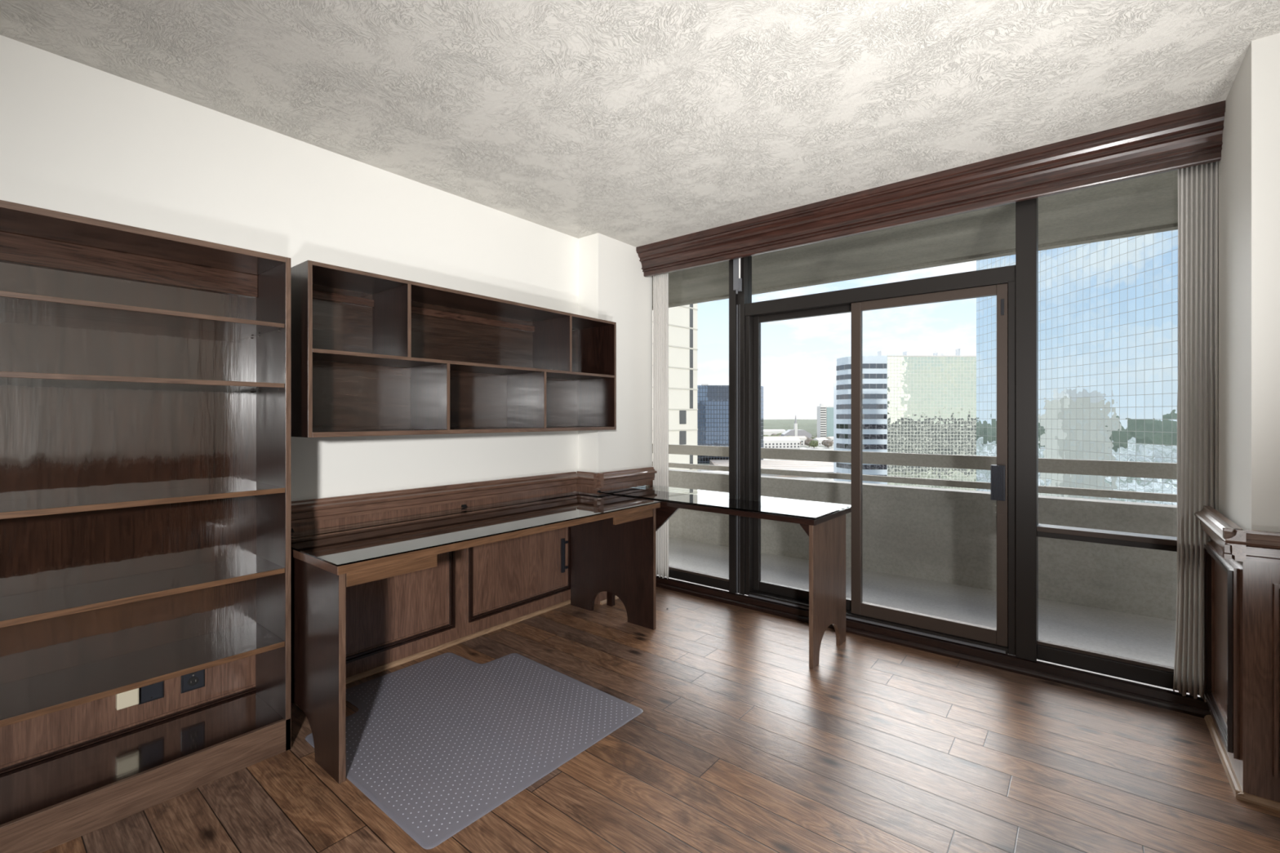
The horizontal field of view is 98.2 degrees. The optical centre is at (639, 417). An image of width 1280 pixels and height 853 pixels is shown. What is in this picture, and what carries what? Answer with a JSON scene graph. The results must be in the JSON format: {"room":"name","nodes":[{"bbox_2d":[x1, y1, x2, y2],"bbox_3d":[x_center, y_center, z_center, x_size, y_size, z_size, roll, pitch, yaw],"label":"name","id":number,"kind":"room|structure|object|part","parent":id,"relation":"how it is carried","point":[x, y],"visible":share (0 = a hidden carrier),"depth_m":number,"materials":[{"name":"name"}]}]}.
{"room":"office","nodes":[
{"label":"office","id":0,"kind":"room"},
{"bbox_2d":[0,35,578,501],"bbox_3d":[-1.773,0.000,2.174,0.100,2.440,5.560,0,0,39],"label":"wall","id":1,"kind":"structure","parent":0,"point":[78,139],"depth_m":2.42,"materials":[{"name":"paint"}]},
{"bbox_2d":[115,688,138,710],"bbox_3d":[-1.813,0.989,1.961,0.030,0.062,0.058,0,0,39],"label":"box","id":2,"kind":"object","parent":1,"relation":"attached to","point":[130,698],"visible":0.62,"depth_m":1.95,"materials":[{"name":"beige plastic"}]},
{"bbox_2d":[137,680,164,704],"bbox_3d":[-1.780,0.975,2.019,0.009,0.114,0.070,0,0,39],"label":"plate","id":3,"kind":"object","parent":1,"relation":"attached to","point":[154,691],"visible":0.56,"depth_m":2.02,"materials":[{"name":"black plastic"}]},
{"bbox_2d":[180,669,204,693],"bbox_3d":[-1.703,0.981,2.113,0.010,0.114,0.072,0,0,39],"label":"wall outlet","id":4,"kind":"object","parent":1,"relation":"attached to","point":[196,680],"visible":0.68,"depth_m":2.11,"materials":[{"name":"black plastic"}]},
{"bbox_2d":[187,676,199,685],"bbox_3d":[-1.700,1.003,2.110,0.003,0.033,0.033,0,0,39],"label":"socket","id":5,"kind":"object","parent":4,"relation":"attached to","point":[192,681],"depth_m":2.11,"materials":[{"name":"black plastic"}]},
{"bbox_2d":[0,471,578,777],"bbox_3d":[-1.895,0.789,1.878,0.082,0.862,4.745,0,0,39],"label":"wall paneling","id":6,"kind":"structure","parent":1,"relation":"attached to","point":[471,590],"depth_m":2.75,"materials":[{"name":"brown wood"}]},
{"bbox_3d":[-1.791,0.828,1.996,0.026,0.615,0.800,0,0,39],"label":"panel moulding","id":7,"kind":"part","parent":6,"relation":"part of","materials":[{"name":"brown wood"}]},
{"bbox_3d":[-1.800,0.828,2.003,0.003,0.535,0.720,0,0,39],"label":"panel","id":8,"kind":"part","parent":6,"relation":"part of","materials":[{"name":"brown wood"}]},
{"bbox_3d":[-1.254,0.828,2.680,0.003,0.535,0.720,0,0,39],"label":"panel","id":9,"kind":"part","parent":6,"relation":"part of","materials":[{"name":"brown wood"}]},
{"bbox_3d":[-1.245,0.828,2.673,0.026,0.615,0.800,0,0,39],"label":"panel moulding","id":10,"kind":"part","parent":6,"relation":"part of","materials":[{"name":"brown wood"}]},
{"bbox_3d":[-1.896,0.406,1.849,0.047,0.096,4.700,0,0,39],"label":"chair rail","id":11,"kind":"part","parent":6,"relation":"part of","materials":[{"name":"brown wood"}]},
{"bbox_3d":[-0.699,0.828,3.351,0.026,0.615,0.800,0,0,39],"label":"panel moulding","id":12,"kind":"part","parent":6,"relation":"part of","materials":[{"name":"brown wood"}]},
{"bbox_3d":[-0.708,0.828,3.358,0.003,0.535,0.720,0,0,39],"label":"panel","id":13,"kind":"part","parent":6,"relation":"part of","materials":[{"name":"brown wood"}]},
{"bbox_2d":[290,260,616,437],"bbox_3d":[-0.854,-0.268,2.962,0.343,0.689,1.808,0,0,39],"label":"upper cabinet","id":14,"kind":"object","parent":1,"relation":"attached to","point":[372,354],"visible":0.93,"depth_m":2.79,"materials":[{"name":"brown wood"}]},
{"bbox_3d":[-1.416,-0.268,2.264,0.343,0.689,0.016,0,0,39],"label":"panel","id":15,"kind":"part","parent":14,"relation":"part of","materials":[{"name":"brown wood"}]},
{"bbox_3d":[-1.406,-0.549,2.517,0.018,0.034,0.390,0,0,39],"label":"hanging rail","id":16,"kind":"part","parent":14,"relation":"part of","materials":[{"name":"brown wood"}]},
{"bbox_3d":[-0.982,-0.270,3.065,0.011,0.653,1.776,0,0,39],"label":"panel","id":17,"kind":"part","parent":14,"relation":"part of","materials":[{"name":"brown wood"}]},
{"bbox_3d":[-0.854,-0.604,2.962,0.343,0.016,1.776,0,0,39],"label":"panel","id":18,"kind":"part","parent":14,"relation":"part of","materials":[{"name":"brown wood"}]},
{"bbox_2d":[312,348,614,379],"bbox_3d":[-0.849,-0.264,2.958,0.331,0.015,1.776,0,0,39],"label":"shelf","id":19,"kind":"object","parent":14,"relation":"attached to","point":[401,362],"depth_m":2.72,"materials":[{"name":"brown wood"}]},
{"bbox_3d":[-0.854,0.067,2.962,0.343,0.020,1.776,0,0,39],"label":"panel","id":20,"kind":"part","parent":14,"relation":"part of","materials":[{"name":"brown wood"}]},
{"bbox_3d":[-0.967,-0.549,3.062,0.018,0.034,0.978,0,0,39],"label":"hanging rail","id":21,"kind":"part","parent":14,"relation":"part of","materials":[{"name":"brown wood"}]},
{"bbox_3d":[-0.292,-0.268,3.659,0.343,0.689,0.016,0,0,39],"label":"panel","id":22,"kind":"part","parent":14,"relation":"part of","materials":[{"name":"brown wood"}]},
{"bbox_2d":[346,600,570,684],"bbox_3d":[-1.919,1.210,1.842,0.019,0.019,4.660,0,0,39],"label":"baseboard","id":23,"kind":"structure","parent":1,"relation":"attached to","point":[398,662],"depth_m":2.95,"materials":[{"name":"brown wood"}]},
{"bbox_2d":[560,537,568,573],"bbox_3d":[-0.498,0.891,3.604,0.020,0.222,0.058,0,0,39],"label":"door handle","id":24,"kind":"object","parent":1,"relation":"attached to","point":[563,541],"visible":1,"depth_m":3.59,"materials":[{"name":"black metal"}]},
{"bbox_3d":[-0.501,0.895,3.602,0.017,0.220,0.025,0,0,39],"label":"plate","id":25,"kind":"part","parent":24,"relation":"part of","materials":[{"name":"black plastic"}]},
{"bbox_2d":[578,232,652,472],"bbox_3d":[-0.164,0.000,3.944,0.185,2.440,0.585,0,0,39],"label":"wall","id":26,"kind":"structure","parent":0,"point":[613,286],"depth_m":3.85,"materials":[{"name":"paint"}]},
{"bbox_2d":[600,595,618,604],"bbox_3d":[-0.085,1.210,3.832,0.019,0.019,0.540,0,0,39],"label":"trim","id":27,"kind":"structure","parent":26,"relation":"attached to","point":[603,602],"depth_m":3.65,"materials":[{"name":"brown wood"}]},
{"bbox_2d":[576,466,657,604],"bbox_3d":[-0.151,0.789,3.871,0.227,0.862,0.642,0,0,39],"label":"trim","id":28,"kind":"structure","parent":26,"relation":"attached to","point":[587,482],"depth_m":3.70,"materials":[{"name":"brown wood"}]},
{"bbox_3d":[-0.338,0.406,3.639,0.227,0.096,0.047,0,0,39],"label":"chair rail","id":29,"kind":"part","parent":28,"relation":"part of","materials":[{"name":"brown wood"}]},
{"bbox_3d":[-0.082,0.406,3.813,0.047,0.096,0.635,0,0,39],"label":"chair rail","id":30,"kind":"part","parent":28,"relation":"part of","materials":[{"name":"brown wood"}]},
{"bbox_2d":[653,272,668,578],"bbox_3d":[0.150,0.029,4.018,0.146,2.257,0.038,0,0,39],"label":"vertical blinds","id":31,"kind":"object","parent":26,"relation":"hanging from","point":[660,282],"visible":0.8,"depth_m":4.00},
{"bbox_2d":[0,0,1279,247],"bbox_3d":[0.442,-1.280,0.389,5.800,0.120,5.560,0,0,39],"label":"ceiling","id":32,"kind":"structure","parent":0,"point":[636,123],"depth_m":2.01,"materials":[{"name":"white paint"}]},
{"bbox_2d":[42,586,1279,852],"bbox_3d":[0.442,1.270,0.389,5.800,0.100,5.560,0,0,39],"label":"floor","id":33,"kind":"structure","parent":0,"point":[731,742],"depth_m":1.96,"materials":[{"name":"brown wood"}]},
{"bbox_2d":[0,200,290,852],"bbox_3d":[-1.849,0.316,1.595,0.319,1.808,1.403,0,0,39],"label":"bookcase","id":34,"kind":"object","parent":33,"relation":"on","point":[145,374],"visible":1,"depth_m":1.88,"materials":[{"name":"brown wood"}]},
{"bbox_3d":[-1.970,0.126,1.693,0.008,1.388,1.367,0,0,39],"label":"panel","id":35,"kind":"part","parent":34,"relation":"part of","materials":[{"name":"brown wood"}]},
{"bbox_3d":[-1.960,-0.524,1.684,0.018,0.088,1.367,0,0,39],"label":"rail","id":36,"kind":"part","parent":34,"relation":"part of","materials":[{"name":"brown wood"}]},
{"bbox_3d":[-1.855,1.114,1.600,0.303,0.016,1.367,0,0,39],"label":"shelf","id":37,"kind":"part","parent":34,"relation":"part of","materials":[{"name":"brown wood"}]},
{"bbox_3d":[-1.847,0.828,1.594,0.307,0.019,1.367,0,0,39],"label":"shelf","id":38,"kind":"part","parent":34,"relation":"part of","materials":[{"name":"brown wood"}]},
{"bbox_3d":[-1.847,0.559,1.594,0.307,0.018,1.367,0,0,39],"label":"shelf","id":39,"kind":"part","parent":34,"relation":"part of","materials":[{"name":"brown wood"}]},
{"bbox_3d":[-1.846,0.265,1.593,0.311,0.018,1.367,0,0,39],"label":"shelf","id":40,"kind":"part","parent":34,"relation":"part of","materials":[{"name":"brown wood"}]},
{"bbox_3d":[-1.848,-0.118,1.594,0.305,0.016,1.367,0,0,39],"label":"shelf","id":41,"kind":"part","parent":34,"relation":"part of","materials":[{"name":"brown wood"}]},
{"bbox_3d":[-1.848,-0.337,1.594,0.305,0.015,1.367,0,0,39],"label":"shelf","id":42,"kind":"part","parent":34,"relation":"part of","materials":[{"name":"brown wood"}]},
{"bbox_3d":[-1.849,-0.578,1.595,0.319,0.020,1.367,0,0,39],"label":"panel","id":43,"kind":"part","parent":34,"relation":"part of","materials":[{"name":"brown wood"}]},
{"bbox_3d":[-1.414,0.316,2.134,0.319,1.808,0.018,0,0,39],"label":"panel","id":44,"kind":"part","parent":34,"relation":"part of","materials":[{"name":"brown wood"}]},
{"bbox_2d":[290,502,660,783],"bbox_3d":[-0.713,0.856,2.747,0.698,0.728,1.782,0,0,39],"label":"desk","id":45,"kind":"object","parent":33,"relation":"on","point":[614,553],"visible":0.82,"depth_m":2.06,"materials":[{"name":"brown wood"}]},
{"bbox_2d":[290,491,660,566],"bbox_3d":[-0.711,0.488,2.743,0.698,0.006,1.782,0,0,39],"label":"glass desk top","id":46,"kind":"object","parent":45,"relation":"on","point":[339,546],"visible":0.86,"depth_m":2.48,"materials":[{"name":"glass"}]},
{"bbox_2d":[346,656,633,837],"bbox_3d":[-0.725,1.217,2.298,1.157,0.005,0.995,0,0,39],"label":"chair mat","id":47,"kind":"object","parent":33,"relation":"on","point":[444,656],"visible":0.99,"depth_m":2.18,"materials":[{"name":"grey plastic"}]},
{"bbox_2d":[600,493,851,668],"bbox_3d":[0.450,0.856,3.312,1.433,0.728,0.501,0,0,40],"label":"desk","id":48,"kind":"object","parent":33,"relation":"on","point":[826,534],"visible":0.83,"depth_m":2.85,"materials":[{"name":"brown wood"}]},
{"bbox_3d":[-0.190,0.869,3.607,0.045,0.702,0.030,0,0,40],"label":"leg","id":49,"kind":"part","parent":48,"relation":"part of","materials":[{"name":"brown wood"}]},
{"bbox_2d":[599,484,851,519],"bbox_3d":[0.453,0.482,3.311,1.439,0.006,0.508,0,0,40],"label":"glass desk top","id":50,"kind":"object","parent":48,"relation":"on","point":[806,509],"visible":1,"depth_m":3.21,"materials":[{"name":"glass"}]},
{"bbox_3d":[0.976,0.869,2.871,0.021,0.702,0.445,0,0,40],"label":"leg","id":51,"kind":"part","parent":48,"relation":"part of","materials":[{"name":"brown wood"}]},
{"bbox_2d":[1204,715,1244,797],"bbox_3d":[2.108,1.210,2.009,0.019,0.019,0.605,0,0,39],"label":"baseboard","id":52,"kind":"structure","parent":33,"relation":"on","point":[1233,780],"depth_m":1.97,"materials":[{"name":"brown wood"}]},
{"bbox_2d":[652,169,1177,310],"bbox_3d":[0.978,-1.278,4.401,14.000,0.245,1.360,0,0,39],"label":"soffit","id":53,"kind":"structure","parent":0,"point":[1145,205],"depth_m":3.69,"materials":[{"name":"concrete"}]},
{"bbox_2d":[657,537,1199,697],"bbox_3d":[0.966,1.380,4.385,14.000,0.280,1.320,0,0,39],"label":"floor","id":54,"kind":"structure","parent":0,"point":[1136,637],"depth_m":3.65,"materials":[{"name":"grey concrete"}]},
{"bbox_2d":[668,468,1177,621],"bbox_3d":[1.424,1.184,4.953,14.000,1.272,0.140,0,0,39],"label":"parapet","id":55,"kind":"object","parent":54,"relation":"attached to","point":[940,535],"visible":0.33,"depth_m":4.08,"materials":[{"name":"concrete"}]},
{"bbox_2d":[652,444,1177,515],"bbox_3d":[1.383,0.534,4.903,14.000,0.512,0.070,0,0,39],"label":"balcony railing","id":56,"kind":"object","parent":55,"relation":"on","point":[1066,466],"visible":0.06,"depth_m":4.14,"materials":[{"name":"metal"}]},
{"bbox_3d":[1.388,0.327,4.909,14.000,0.097,0.055,0,0,39],"label":"rail","id":57,"kind":"part","parent":56,"relation":"part of","materials":[{"name":"paint"}]},
{"bbox_3d":[1.387,0.491,4.908,14.000,0.047,0.040,0,0,39],"label":"rail","id":58,"kind":"part","parent":56,"relation":"part of","materials":[{"name":"metal"}]},
{"bbox_3d":[2.564,0.652,3.937,0.095,0.095,0.012,0,0,39],"label":"fixing plate","id":59,"kind":"part","parent":56,"relation":"part of","materials":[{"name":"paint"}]},
{"bbox_2d":[1217,32,1279,532],"bbox_3d":[3.212,0.000,1.264,2.585,2.440,0.720,0,0,39],"label":"wall","id":60,"kind":"structure","parent":0,"point":[1249,164],"depth_m":1.80,"materials":[{"name":"paint"}]},
{"bbox_2d":[733,257,742,293],"bbox_3d":[0.638,-0.945,3.621,0.052,0.270,0.029,0,0,39],"label":"curtain bracket","id":61,"kind":"object","parent":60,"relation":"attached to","point":[737,280],"visible":0.8,"depth_m":3.61,"materials":[{"name":"silver metal"}]},
{"bbox_3d":[0.647,-0.993,3.599,0.009,0.175,0.007,0,0,39],"label":"rod","id":62,"kind":"part","parent":61,"relation":"part of","materials":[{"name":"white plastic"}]},
{"bbox_2d":[728,255,751,595],"bbox_3d":[0.668,0.021,3.691,0.108,2.273,0.117,0,0,39],"label":"trim","id":63,"kind":"structure","parent":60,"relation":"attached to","point":[736,301],"depth_m":3.65,"materials":[{"name":"brown metal"}]},
{"bbox_2d":[635,100,1225,276],"bbox_3d":[1.149,-1.123,3.094,2.925,0.193,0.120,0,0,39],"label":"valance","id":64,"kind":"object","parent":60,"relation":"attached to","point":[1192,137],"depth_m":2.69,"materials":[{"name":"brown wood"}]},
{"bbox_2d":[655,575,1210,718],"bbox_3d":[1.206,1.189,3.161,2.870,0.062,0.055,0,0,39],"label":"trim","id":65,"kind":"structure","parent":60,"relation":"attached to","point":[1119,688],"depth_m":2.74,"materials":[{"name":"brown wood"}]},
{"bbox_2d":[1015,197,1038,662],"bbox_3d":[1.887,0.021,2.703,0.082,2.273,0.127,0,0,39],"label":"trim","id":66,"kind":"structure","parent":60,"relation":"attached to","point":[1027,211],"depth_m":2.65,"materials":[{"name":"brown metal"}]},
{"bbox_2d":[744,202,1015,655],"bbox_3d":[1.282,0.021,3.192,1.474,2.273,0.124,0,0,39],"label":"door","id":67,"kind":"structure","parent":66,"relation":"attached to","point":[1000,282],"depth_m":3.09,"materials":[{"name":"brown metal"}]},
{"bbox_3d":[1.021,0.234,3.452,0.678,1.797,0.033,0,0,39],"label":"fixed panel","id":68,"kind":"part","parent":67,"relation":"part of","materials":[{"name":"clear glass"}]},
{"bbox_3d":[1.527,0.234,2.982,0.760,1.793,0.036,0,0,39],"label":"sliding panel","id":69,"kind":"part","parent":67,"relation":"part of","materials":[{"name":"clear glass"}]},
{"bbox_3d":[1.770,0.322,2.741,0.060,0.173,0.034,0,0,39],"label":"handle","id":70,"kind":"part","parent":67,"relation":"part of","materials":[{"name":"grey metal"}]},
{"bbox_2d":[1173,161,1218,702],"bbox_3d":[2.296,0.031,2.291,0.134,2.262,0.040,0,0,39],"label":"vertical blinds","id":71,"kind":"object","parent":60,"relation":"hanging from","point":[1197,395],"visible":0.88,"depth_m":2.28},
{"bbox_2d":[1194,505,1279,802],"bbox_3d":[2.460,0.789,1.712,0.997,0.862,0.647,0,0,39],"label":"wainscoting","id":72,"kind":"structure","parent":60,"relation":"attached to","point":[1242,566],"depth_m":1.77,"materials":[{"name":"brown wood"}]},
{"bbox_3d":[2.091,0.406,2.010,0.047,0.096,0.645,0,0,39],"label":"chair rail","id":73,"kind":"part","parent":72,"relation":"part of","materials":[{"name":"brown wood"}]},
{"bbox_3d":[2.112,0.807,2.019,0.026,0.625,0.505,0,0,39],"label":"panel moulding","id":74,"kind":"part","parent":72,"relation":"part of","materials":[{"name":"brown wood"}]},
{"bbox_3d":[2.273,0.406,1.477,0.995,0.096,0.047,0,0,39],"label":"chair rail","id":75,"kind":"part","parent":72,"relation":"part of","materials":[{"name":"brown wood"}]},
{"bbox_3d":[2.299,0.820,1.470,0.825,0.600,0.026,0,0,39],"label":"panel moulding","id":76,"kind":"part","parent":72,"relation":"part of","materials":[{"name":"brown wood"}]},
{"bbox_2d":[1235,789,1279,811],"bbox_3d":[2.292,1.210,1.480,0.968,0.019,0.019,0,0,39],"label":"baseboard","id":77,"kind":"structure","parent":60,"relation":"attached to","point":[1248,797],"depth_m":1.75,"materials":[{"name":"brown wood"}]},
{"bbox_3d":[1.190,-1.165,3.292,3.110,0.110,0.100,0,0,39],"label":"wall","id":78,"kind":"structure","parent":0,"visible":0},
{"bbox_2d":[657,260,728,591],"bbox_3d":[0.383,0.021,3.939,0.652,2.273,0.090,0,0,39],"label":"window","id":79,"kind":"structure","parent":78,"relation":"in","point":[708,580],"depth_m":3.87,"materials":[{"name":"brown metal"}]},
{"bbox_2d":[1036,169,1199,695],"bbox_3d":[2.159,0.021,2.497,0.603,2.273,0.106,0,0,39],"label":"window","id":80,"kind":"structure","parent":78,"relation":"in","point":[1140,671],"depth_m":2.50,"materials":[{"name":"brown metal"}]},
{"label":"outside","id":81,"kind":"structure","parent":0,"visible":0},
{"bbox_2d":[704,468,833,475],"bbox_3d":[64.511,32.470,325.394,96.194,1.500,120.511,0,0,39],"label":"elevated road","id":82,"kind":"structure","parent":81,"point":[826,470],"depth_m":332.81,"materials":[{"name":"grey concrete"}]},
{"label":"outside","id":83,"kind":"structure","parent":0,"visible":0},
{"bbox_2d":[697,444,833,480],"bbox_3d":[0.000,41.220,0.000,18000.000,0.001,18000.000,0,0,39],"label":"ground","id":84,"kind":"structure","parent":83,"point":[818,447],"depth_m":551.94,"materials":[{"name":"grey concrete"}]},
{"bbox_2d":[652,303,697,471],"bbox_3d":[-18.482,4.220,66.689,60.065,74.000,16.060,0,0,-44],"label":"tower","id":85,"kind":"structure","parent":84,"relation":"on","point":[682,320],"depth_m":79.57,"materials":[{"name":"beige concrete"}]},
{"bbox_2d":[697,383,763,463],"bbox_3d":[72.900,5.220,515.000,85.800,72.000,30.000,0,0,0],"label":"glass building","id":86,"kind":"structure","parent":84,"relation":"on","point":[713,401],"depth_m":499.98,"materials":[{"name":"blue glass"}]},
{"bbox_2d":[709,459,833,476],"bbox_3d":[103.060,38.620,437.094,118.393,5.200,141.438,0,0,39],"label":"deck","id":87,"kind":"object","parent":84,"relation":"on","point":[765,464],"visible":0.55,"depth_m":431.32,"materials":[{"name":"beige concrete"}]},
{"bbox_2d":[763,429,785,435],"bbox_3d":[238.421,31.120,996.789,46.607,20.200,13.000,0,0,-15],"label":"building","id":88,"kind":"structure","parent":84,"relation":"on","point":[766,432],"depth_m":991.41,"materials":[{"name":"grey paint"}]},
{"bbox_2d":[763,437,799,448],"bbox_3d":[187.125,34.120,741.840,53.393,14.200,13.000,0,0,-13],"label":"building","id":89,"kind":"structure","parent":84,"relation":"on","point":[783,442],"depth_m":736.75,"materials":[{"name":"grey paint"}]},
{"bbox_2d":[763,435,806,445],"bbox_3d":[209.926,34.120,811.903,68.082,14.200,13.000,0,0,-10],"label":"building","id":90,"kind":"structure","parent":84,"relation":"on","point":[802,438],"depth_m":810.75,"materials":[{"name":"grey paint"}]},
{"bbox_2d":[763,418,817,436],"bbox_3d":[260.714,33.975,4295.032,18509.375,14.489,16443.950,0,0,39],"label":"woodland","id":91,"kind":"object","parent":84,"relation":"on","point":[810,426],"visible":0.05,"depth_m":2357.46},
{"bbox_2d":[781,413,812,438],"bbox_3d":[256.500,17.220,909.500,45.000,48.000,21.000,0,0,0],"label":"church","id":92,"kind":"structure","parent":84,"relation":"on","point":[795,432],"depth_m":900.05,"materials":[{"name":"grey"}]},
{"bbox_2d":[804,437,813,447],"bbox_3d":[237.084,34.570,776.943,13.278,13.299,14.133,0,0,27],"label":"tree","id":93,"kind":"object","parent":84,"relation":"on","point":[807,440],"visible":0.66,"depth_m":774.19,"materials":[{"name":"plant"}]},
{"bbox_2d":[808,440,817,447],"bbox_3d":[235.613,35.797,751.428,12.235,10.847,12.352,0,0,33],"label":"tree","id":94,"kind":"object","parent":84,"relation":"on","point":[813,443],"visible":0.99,"depth_m":747.63,"materials":[{"name":"green plant"}]},
{"bbox_2d":[813,437,827,445],"bbox_3d":[269.671,35.620,830.992,22.633,11.200,13.000,0,0,-34],"label":"building","id":95,"kind":"structure","parent":84,"relation":"on","point":[820,440],"depth_m":823.92,"materials":[{"name":"grey paint"}]},
{"bbox_2d":[817,404,833,437],"bbox_3d":[304.500,9.220,908.500,23.000,64.000,19.000,0,0,0],"label":"high-rise","id":96,"kind":"structure","parent":84,"relation":"on","point":[824,414],"depth_m":899.61,"materials":[{"name":"grey paint"}]},
{"bbox_2d":[823,440,833,448],"bbox_3d":[255.334,35.557,751.255,12.453,11.325,13.255,0,0,30],"label":"tree","id":97,"kind":"object","parent":84,"relation":"on","point":[828,443],"visible":0.98,"depth_m":747.90,"materials":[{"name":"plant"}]},
{"bbox_2d":[825,436,833,444],"bbox_3d":[293.757,35.120,855.243,17.971,12.200,13.000,0,0,-45],"label":"building","id":98,"kind":"structure","parent":84,"relation":"on","point":[827,437],"depth_m":848.41,"materials":[{"name":"grey paint"}]},
{"bbox_2d":[833,348,976,490],"bbox_3d":[112.427,7.220,223.677,73.906,68.000,38.120,0,0,-2],"label":"office building","id":99,"kind":"structure","parent":84,"relation":"on","point":[919,404],"depth_m":204.54,"materials":[{"name":"grey concrete"}]},
{"bbox_2d":[976,229,1177,505],"bbox_3d":[90.863,-5.380,77.599,34.400,93.200,87.109,0,0,-1],"label":"glass tower","id":100,"kind":"structure","parent":84,"relation":"on","point":[1108,310],"depth_m":88.66,"materials":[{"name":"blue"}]}
]}

